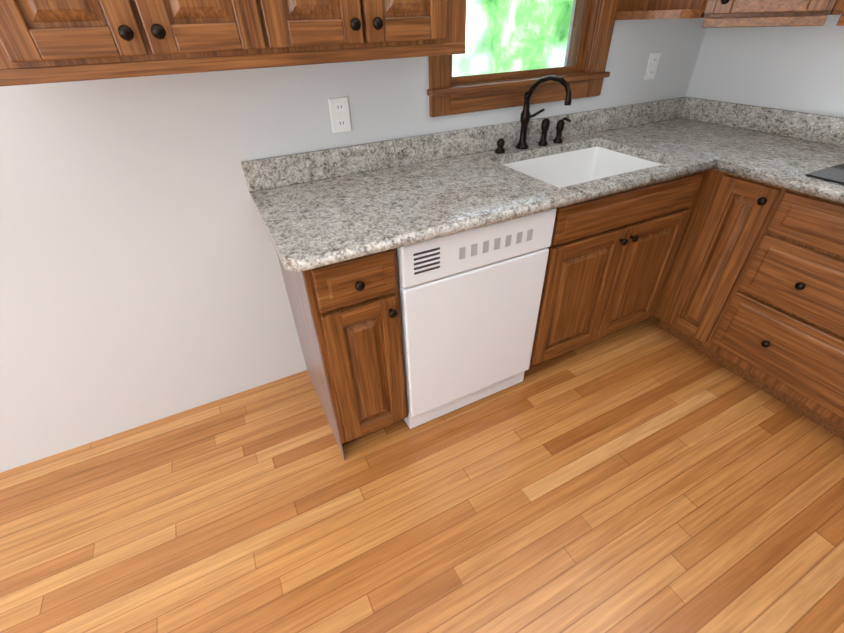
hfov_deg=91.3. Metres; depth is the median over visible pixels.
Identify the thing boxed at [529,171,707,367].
base cabinet
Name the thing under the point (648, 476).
floor
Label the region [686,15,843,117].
wall
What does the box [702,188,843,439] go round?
base cabinet
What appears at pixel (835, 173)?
glass cooktop
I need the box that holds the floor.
[0,316,843,632]
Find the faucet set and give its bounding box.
[495,75,571,153]
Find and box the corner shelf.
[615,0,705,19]
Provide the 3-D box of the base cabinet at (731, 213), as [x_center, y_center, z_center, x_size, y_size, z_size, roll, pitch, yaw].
[1.530,-0.282,1.972,0.606,0.876,0.296,-18,39,-21]
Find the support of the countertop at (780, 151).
on the base cabinet at (753, 292)
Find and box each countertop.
[241,97,804,271]
[721,113,843,202]
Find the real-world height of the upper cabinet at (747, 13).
0.804 m
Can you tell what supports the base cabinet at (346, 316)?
on the floor
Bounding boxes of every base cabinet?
[276,248,407,459]
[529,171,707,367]
[654,169,785,353]
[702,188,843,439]
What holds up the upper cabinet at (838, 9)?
attached to the wall at (797, 68)
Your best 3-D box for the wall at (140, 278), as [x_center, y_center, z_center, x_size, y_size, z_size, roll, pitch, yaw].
[-1.365,-0.543,1.106,6.480,2.470,0.160,-18,39,-21]
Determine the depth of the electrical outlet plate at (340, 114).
1.51 m
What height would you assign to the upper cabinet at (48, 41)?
0.805 m
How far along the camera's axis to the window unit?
1.78 m
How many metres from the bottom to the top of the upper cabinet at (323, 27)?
0.805 m
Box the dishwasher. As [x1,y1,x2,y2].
[396,208,556,428]
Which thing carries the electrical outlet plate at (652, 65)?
attached to the wall at (140, 278)
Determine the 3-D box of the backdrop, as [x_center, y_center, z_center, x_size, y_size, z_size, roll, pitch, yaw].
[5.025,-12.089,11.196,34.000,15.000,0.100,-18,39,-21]
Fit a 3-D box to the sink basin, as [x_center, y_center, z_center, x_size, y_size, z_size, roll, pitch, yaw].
[0.669,-0.545,1.791,0.680,0.190,0.475,-18,39,-21]
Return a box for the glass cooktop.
[805,163,843,184]
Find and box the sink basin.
[502,146,662,187]
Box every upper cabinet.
[0,0,299,79]
[292,0,465,59]
[701,0,837,27]
[831,0,843,19]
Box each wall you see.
[0,0,706,472]
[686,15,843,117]
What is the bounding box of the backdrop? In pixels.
[452,0,572,76]
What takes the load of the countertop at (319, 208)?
on the base cabinet at (610, 260)
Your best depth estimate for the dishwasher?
1.48 m
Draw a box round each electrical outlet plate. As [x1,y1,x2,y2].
[328,97,351,132]
[644,52,660,79]
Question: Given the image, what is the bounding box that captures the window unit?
[427,0,618,116]
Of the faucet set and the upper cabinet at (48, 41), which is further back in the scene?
the faucet set

